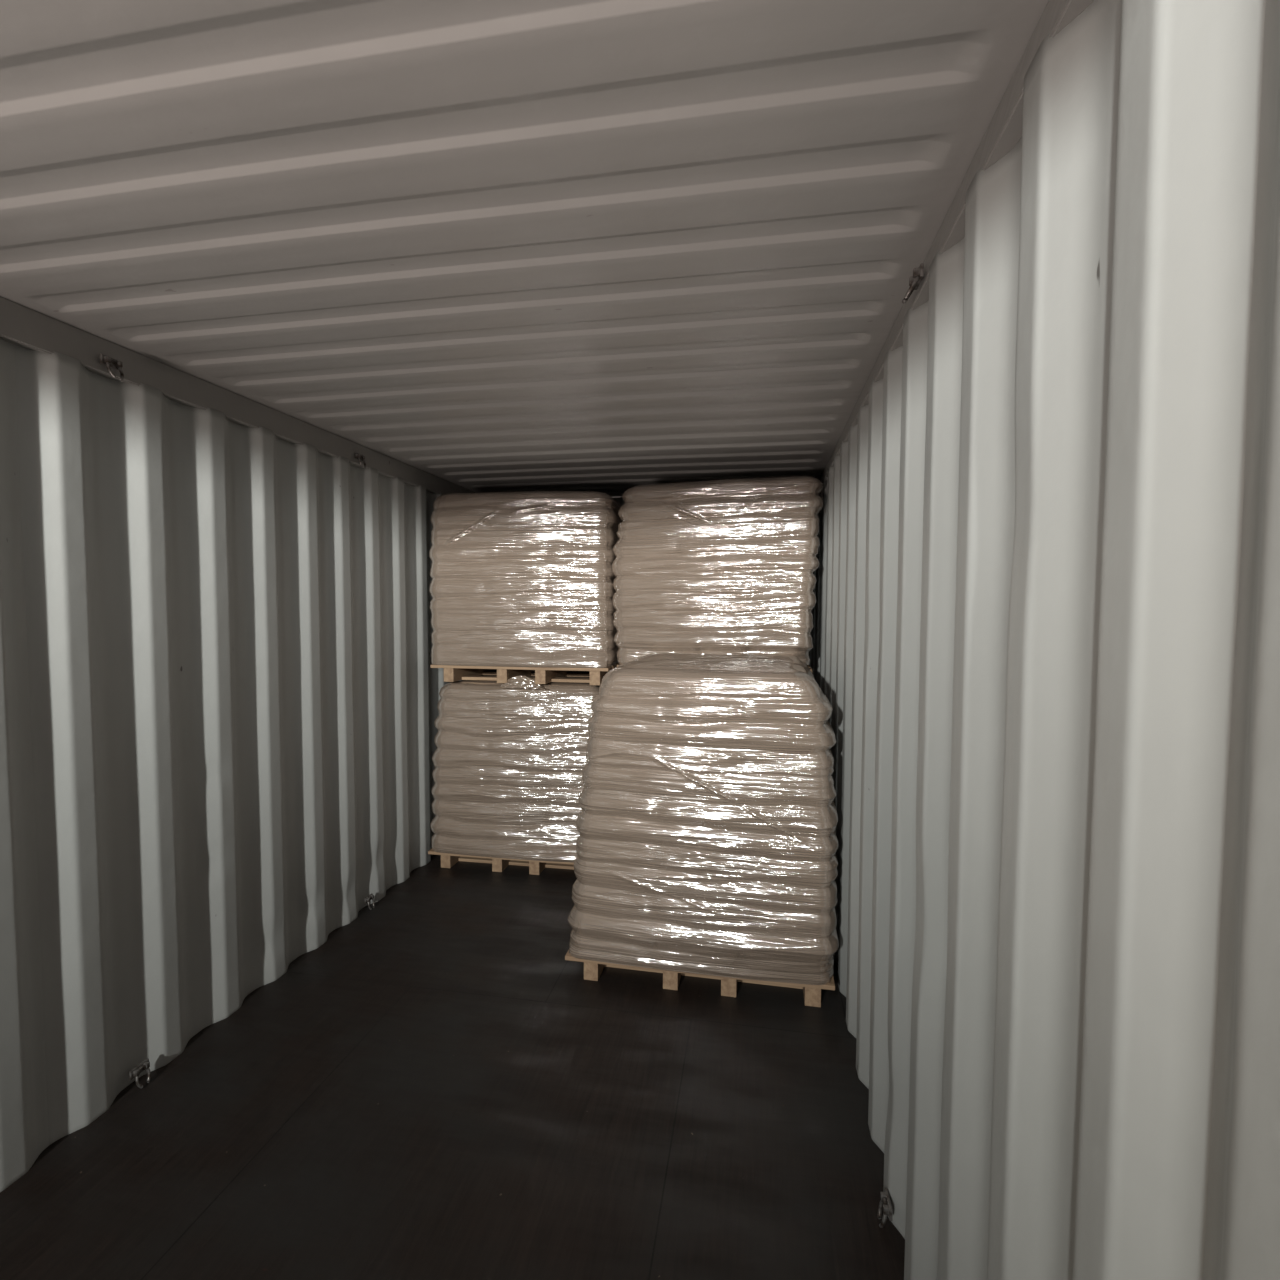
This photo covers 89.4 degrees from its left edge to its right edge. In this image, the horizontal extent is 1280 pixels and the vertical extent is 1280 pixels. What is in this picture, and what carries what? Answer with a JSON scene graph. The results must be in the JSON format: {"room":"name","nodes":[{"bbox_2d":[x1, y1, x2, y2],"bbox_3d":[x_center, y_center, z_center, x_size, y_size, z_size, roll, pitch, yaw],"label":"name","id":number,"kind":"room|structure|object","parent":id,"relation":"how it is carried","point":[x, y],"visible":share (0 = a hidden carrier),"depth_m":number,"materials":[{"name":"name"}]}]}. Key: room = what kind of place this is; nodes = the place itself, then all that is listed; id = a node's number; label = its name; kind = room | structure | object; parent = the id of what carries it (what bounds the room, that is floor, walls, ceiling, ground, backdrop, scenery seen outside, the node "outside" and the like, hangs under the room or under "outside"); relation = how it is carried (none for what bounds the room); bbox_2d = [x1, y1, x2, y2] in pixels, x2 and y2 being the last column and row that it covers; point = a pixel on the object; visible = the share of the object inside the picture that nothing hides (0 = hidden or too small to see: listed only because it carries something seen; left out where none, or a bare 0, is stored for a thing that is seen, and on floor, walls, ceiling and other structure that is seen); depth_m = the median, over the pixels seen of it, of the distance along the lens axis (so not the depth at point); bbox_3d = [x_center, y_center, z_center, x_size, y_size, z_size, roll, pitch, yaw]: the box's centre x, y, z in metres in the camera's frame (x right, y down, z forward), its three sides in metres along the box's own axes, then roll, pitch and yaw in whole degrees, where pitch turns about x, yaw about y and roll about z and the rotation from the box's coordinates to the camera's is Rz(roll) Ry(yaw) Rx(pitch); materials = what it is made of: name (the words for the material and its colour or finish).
{"room":"shipping container interior","nodes":[
{"label":"shipping container interior","id":0,"kind":"room"},
{"bbox_2d":[0,338,448,1191],"bbox_3d":[-1.628,0.317,2.251,0.049,2.316,5.910,1,3,10],"label":"wall","id":1,"kind":"structure","parent":0,"point":[220,697],"depth_m":2.23,"materials":[{"name":"metal"}]},
{"bbox_2d":[100,354,123,380],"bbox_3d":[-1.623,-0.838,1.998,0.032,0.067,0.064,1,3,10],"label":"ring","id":2,"kind":"object","parent":1,"relation":"attached to","point":[108,361],"visible":1,"depth_m":1.99,"materials":[{"name":"metal"}]},
{"bbox_2d":[129,1058,150,1088],"bbox_3d":[-1.629,1.424,2.117,0.028,0.068,0.064,1,3,10],"label":"ring","id":3,"kind":"object","parent":1,"relation":"attached to","point":[135,1072],"visible":1,"depth_m":2.11,"materials":[{"name":"metal"}]},
{"bbox_2d":[0,297,475,493],"bbox_3d":[-1.641,-0.887,2.195,0.074,0.116,5.910,1,3,10],"label":"top side rail","id":4,"kind":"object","parent":1,"relation":"attached to","point":[21,326],"depth_m":2.27,"materials":[{"name":"metal"}]},
{"bbox_2d":[355,453,365,467],"bbox_3d":[-1.400,-0.901,3.255,0.030,0.067,0.064,1,3,10],"label":"ring","id":5,"kind":"object","parent":1,"relation":"attached to","point":[359,457],"visible":1,"depth_m":3.24,"materials":[{"name":"metal"}]},
{"bbox_2d":[364,893,374,909],"bbox_3d":[-1.401,1.364,3.364,0.028,0.068,0.064,1,3,10],"label":"ring","id":6,"kind":"object","parent":1,"relation":"attached to","point":[368,898],"visible":1,"depth_m":3.35,"materials":[{"name":"metal"}]},
{"bbox_2d":[0,855,904,1279],"bbox_3d":[-0.466,1.482,2.095,2.450,0.030,5.910,1,3,10],"label":"floor","id":7,"kind":"structure","parent":0,"point":[431,1089],"depth_m":1.93,"materials":[{"name":"black wood"}]},
{"bbox_2d":[428,849,573,874],"bbox_3d":[-0.675,1.309,4.295,1.065,0.100,0.965,1,3,10],"label":"wooden pallet","id":8,"kind":"object","parent":7,"relation":"on","point":[448,860],"visible":0.21,"depth_m":3.90,"materials":[{"name":"brown wood"}]},
{"bbox_2d":[430,672,599,862],"bbox_3d":[-0.667,0.722,4.259,1.115,1.075,1.033,1,3,10],"label":"wrap","id":9,"kind":"object","parent":8,"relation":"on","point":[509,758],"visible":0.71,"depth_m":3.81,"materials":[{"name":"beige plastic"}]},
{"bbox_2d":[430,663,618,684],"bbox_3d":[-0.630,0.180,4.223,1.078,0.100,0.965,1,3,10],"label":"wooden pallet","id":10,"kind":"object","parent":9,"relation":"on","point":[452,673],"visible":0.43,"depth_m":3.83,"materials":[{"name":"brown wood"}]},
{"bbox_2d":[429,491,621,667],"bbox_3d":[-0.637,-0.383,4.186,1.143,1.026,1.025,1,3,10],"label":"wrap","id":11,"kind":"object","parent":10,"relation":"on","point":[519,579],"visible":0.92,"depth_m":3.74,"materials":[{"name":"beige plastic"}]},
{"bbox_2d":[565,948,834,1006],"bbox_3d":[0.311,1.371,3.086,1.100,0.100,0.925,1,3,11],"label":"wooden pallet","id":12,"kind":"object","parent":7,"relation":"on","point":[593,970],"visible":0.2,"depth_m":2.66,"materials":[{"name":"brown wood"}]},
{"bbox_2d":[568,654,838,984],"bbox_3d":[0.312,0.700,3.026,1.140,1.244,1.040,1,3,10],"label":"wrap","id":13,"kind":"object","parent":12,"relation":"on","point":[707,841],"visible":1,"depth_m":2.55,"materials":[{"name":"beige plastic"}]},
{"bbox_3d":[0.628,1.283,2.833,0.355,0.101,0.552,1,3,11],"label":"sack","id":14,"kind":"object","parent":12,"relation":"on","visible":0},
{"bbox_3d":[0.519,1.186,2.729,0.529,0.101,0.366,1,3,11],"label":"sack","id":15,"kind":"object","parent":14,"relation":"on","visible":0},
{"bbox_3d":[0.625,1.081,2.800,0.350,0.101,0.552,1,3,11],"label":"sack","id":16,"kind":"object","parent":15,"relation":"on","visible":0},
{"bbox_3d":[0.523,0.982,2.720,0.521,0.101,0.366,1,3,11],"label":"sack","id":17,"kind":"object","parent":16,"relation":"on","visible":0},
{"bbox_3d":[0.628,0.877,2.792,0.343,0.101,0.554,1,3,11],"label":"sack","id":18,"kind":"object","parent":17,"relation":"on","visible":0},
{"bbox_3d":[0.525,0.778,2.713,0.510,0.101,0.367,1,3,11],"label":"sack","id":19,"kind":"object","parent":18,"relation":"on","visible":0},
{"bbox_3d":[0.626,0.673,2.787,0.336,0.101,0.552,1,3,11],"label":"sack","id":20,"kind":"object","parent":19,"relation":"on","visible":0},
{"bbox_3d":[0.526,0.574,2.709,0.497,0.101,0.367,1,3,11],"label":"sack","id":21,"kind":"object","parent":20,"relation":"on","visible":0},
{"bbox_3d":[0.625,0.469,2.787,0.326,0.101,0.553,1,3,11],"label":"sack","id":22,"kind":"object","parent":21,"relation":"on","visible":0},
{"bbox_3d":[0.524,0.370,2.712,0.477,0.101,0.367,1,3,11],"label":"sack","id":23,"kind":"object","parent":22,"relation":"on","visible":0},
{"bbox_3d":[0.619,0.264,2.793,0.310,0.101,0.552,1,3,11],"label":"sack","id":24,"kind":"object","parent":23,"relation":"on","visible":0},
{"bbox_2d":[792,665,806,672],"bbox_3d":[0.504,0.163,2.757,0.409,0.102,0.367,1,3,11],"label":"sack","id":25,"kind":"object","parent":24,"relation":"on","point":[797,667],"visible":0.08,"depth_m":2.70,"materials":[{"name":"plastic"}]},
{"bbox_3d":[0.106,1.253,3.413,0.531,0.101,0.367,1,3,11],"label":"sack","id":26,"kind":"object","parent":12,"relation":"on","visible":0},
{"bbox_3d":[0.007,1.155,3.331,0.352,0.101,0.554,1,3,11],"label":"sack","id":27,"kind":"object","parent":26,"relation":"on","visible":0},
{"bbox_3d":[0.116,1.050,3.400,0.525,0.101,0.367,1,3,11],"label":"sack","id":28,"kind":"object","parent":27,"relation":"on","visible":0},
{"bbox_3d":[0.019,0.951,3.319,0.347,0.101,0.553,1,3,11],"label":"sack","id":29,"kind":"object","parent":28,"relation":"on","visible":0},
{"bbox_3d":[0.128,0.846,3.390,0.515,0.101,0.367,1,3,11],"label":"sack","id":30,"kind":"object","parent":29,"relation":"on","visible":0},
{"bbox_3d":[0.033,0.747,3.310,0.340,0.101,0.553,1,3,11],"label":"sack","id":31,"kind":"object","parent":30,"relation":"on","visible":0},
{"bbox_3d":[0.141,0.642,3.381,0.505,0.101,0.366,1,3,11],"label":"sack","id":32,"kind":"object","parent":31,"relation":"on","visible":0},
{"bbox_3d":[0.049,0.544,3.303,0.331,0.101,0.552,1,3,11],"label":"sack","id":33,"kind":"object","parent":32,"relation":"on","visible":0},
{"bbox_3d":[0.156,0.438,3.378,0.490,0.101,0.367,1,3,11],"label":"sack","id":34,"kind":"object","parent":33,"relation":"on","visible":0},
{"bbox_3d":[0.069,0.339,3.301,0.318,0.101,0.554,1,3,11],"label":"sack","id":35,"kind":"object","parent":34,"relation":"on","visible":0},
{"bbox_3d":[0.177,0.234,3.379,0.465,0.101,0.367,1,3,11],"label":"sack","id":36,"kind":"object","parent":35,"relation":"on","visible":0},
{"bbox_2d":[636,653,683,659],"bbox_3d":[0.128,0.134,3.329,0.273,0.102,0.554,1,3,11],"label":"sack","id":37,"kind":"object","parent":36,"relation":"on","point":[652,653],"visible":0.07,"depth_m":3.53,"materials":[{"name":"plastic"}]},
{"bbox_3d":[0.631,1.260,3.309,0.533,0.101,0.367,1,3,11],"label":"sack","id":38,"kind":"object","parent":12,"relation":"on","visible":0},
{"bbox_3d":[0.699,1.164,3.184,0.352,0.101,0.553,1,3,11],"label":"sack","id":39,"kind":"object","parent":38,"relation":"on","visible":0},
{"bbox_3d":[0.633,1.057,3.293,0.525,0.101,0.366,1,3,11],"label":"sack","id":40,"kind":"object","parent":39,"relation":"on","visible":0},
{"bbox_3d":[0.701,0.961,3.175,0.347,0.101,0.553,1,3,11],"label":"sack","id":41,"kind":"object","parent":40,"relation":"on","visible":0},
{"bbox_3d":[0.637,0.853,3.284,0.516,0.101,0.367,1,3,11],"label":"sack","id":42,"kind":"object","parent":41,"relation":"on","visible":0},
{"bbox_3d":[0.702,0.757,3.168,0.340,0.101,0.552,1,3,11],"label":"sack","id":43,"kind":"object","parent":42,"relation":"on","visible":0},
{"bbox_3d":[0.637,0.649,3.279,0.503,0.101,0.367,1,3,11],"label":"sack","id":44,"kind":"object","parent":43,"relation":"on","visible":0},
{"bbox_3d":[0.701,0.553,3.165,0.331,0.101,0.553,1,3,11],"label":"sack","id":45,"kind":"object","parent":44,"relation":"on","visible":0},
{"bbox_3d":[0.638,0.445,3.279,0.489,0.101,0.367,1,3,11],"label":"sack","id":46,"kind":"object","parent":45,"relation":"on","visible":0},
{"bbox_3d":[0.696,0.348,3.168,0.319,0.101,0.553,1,3,11],"label":"sack","id":47,"kind":"object","parent":46,"relation":"on","visible":0},
{"bbox_3d":[0.636,0.240,3.284,0.465,0.101,0.367,1,3,11],"label":"sack","id":48,"kind":"object","parent":47,"relation":"on","visible":0},
{"bbox_2d":[776,655,800,663],"bbox_3d":[0.664,0.141,3.215,0.273,0.102,0.552,1,3,11],"label":"sack","id":49,"kind":"object","parent":48,"relation":"on","point":[795,659],"visible":0.13,"depth_m":3.22,"materials":[{"name":"plastic"}]},
{"bbox_3d":[0.485,1.324,4.085,1.085,0.100,0.965,1,3,10],"label":"wooden pallet","id":50,"kind":"object","parent":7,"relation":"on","visible":0},
{"bbox_3d":[0.482,0.760,4.048,1.126,1.026,1.017,1,3,10],"label":"wrap","id":51,"kind":"object","parent":50,"relation":"on","visible":0},
{"bbox_3d":[0.485,0.177,4.026,1.070,0.100,0.965,1,3,11],"label":"wooden pallet","id":52,"kind":"object","parent":51,"relation":"on","visible":0},
{"bbox_2d":[612,476,822,665],"bbox_3d":[0.475,-0.385,3.952,1.173,1.026,1.110,1,3,10],"label":"wrap","id":53,"kind":"object","parent":52,"relation":"on","point":[727,566],"visible":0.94,"depth_m":3.45,"materials":[{"name":"beige plastic"}]},
{"bbox_2d":[0,0,1048,496],"bbox_3d":[-0.456,-0.942,1.986,2.450,0.022,5.880,1,3,10],"label":"ceiling","id":54,"kind":"structure","parent":0,"point":[610,247],"depth_m":1.34,"materials":[{"name":"paint"}]},
{"bbox_2d":[614,497,624,504],"bbox_3d":[0.067,0.133,4.917,2.407,2.434,0.038,1,3,10],"label":"wall","id":55,"kind":"structure","parent":0,"point":[619,500],"depth_m":4.91,"materials":[{"name":"metal"}]},
{"bbox_2d":[809,0,1279,1279],"bbox_3d":[0.704,0.345,1.827,0.048,2.315,5.910,1,3,10],"label":"wall","id":56,"kind":"structure","parent":0,"point":[1044,654],"depth_m":0.77,"materials":[{"name":"metal"}]},
{"bbox_2d":[877,1188,892,1227],"bbox_3d":[0.621,1.453,1.646,0.028,0.068,0.064,1,3,10],"label":"ring","id":57,"kind":"object","parent":56,"relation":"attached to","point":[885,1203],"visible":1,"depth_m":1.64,"materials":[{"name":"metal"}]},
{"bbox_2d":[902,263,923,303],"bbox_3d":[0.614,-0.797,1.458,0.039,0.065,0.064,1,3,10],"label":"ring","id":58,"kind":"object","parent":56,"relation":"attached to","point":[915,280],"visible":1,"depth_m":1.44,"materials":[{"name":"metal"}]},
{"bbox_2d":[820,0,1093,482],"bbox_3d":[0.726,-0.858,1.765,0.074,0.116,5.910,1,3,10],"label":"top side rail","id":59,"kind":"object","parent":56,"relation":"attached to","point":[1004,131],"depth_m":1.07,"materials":[{"name":"metal"}]}
]}

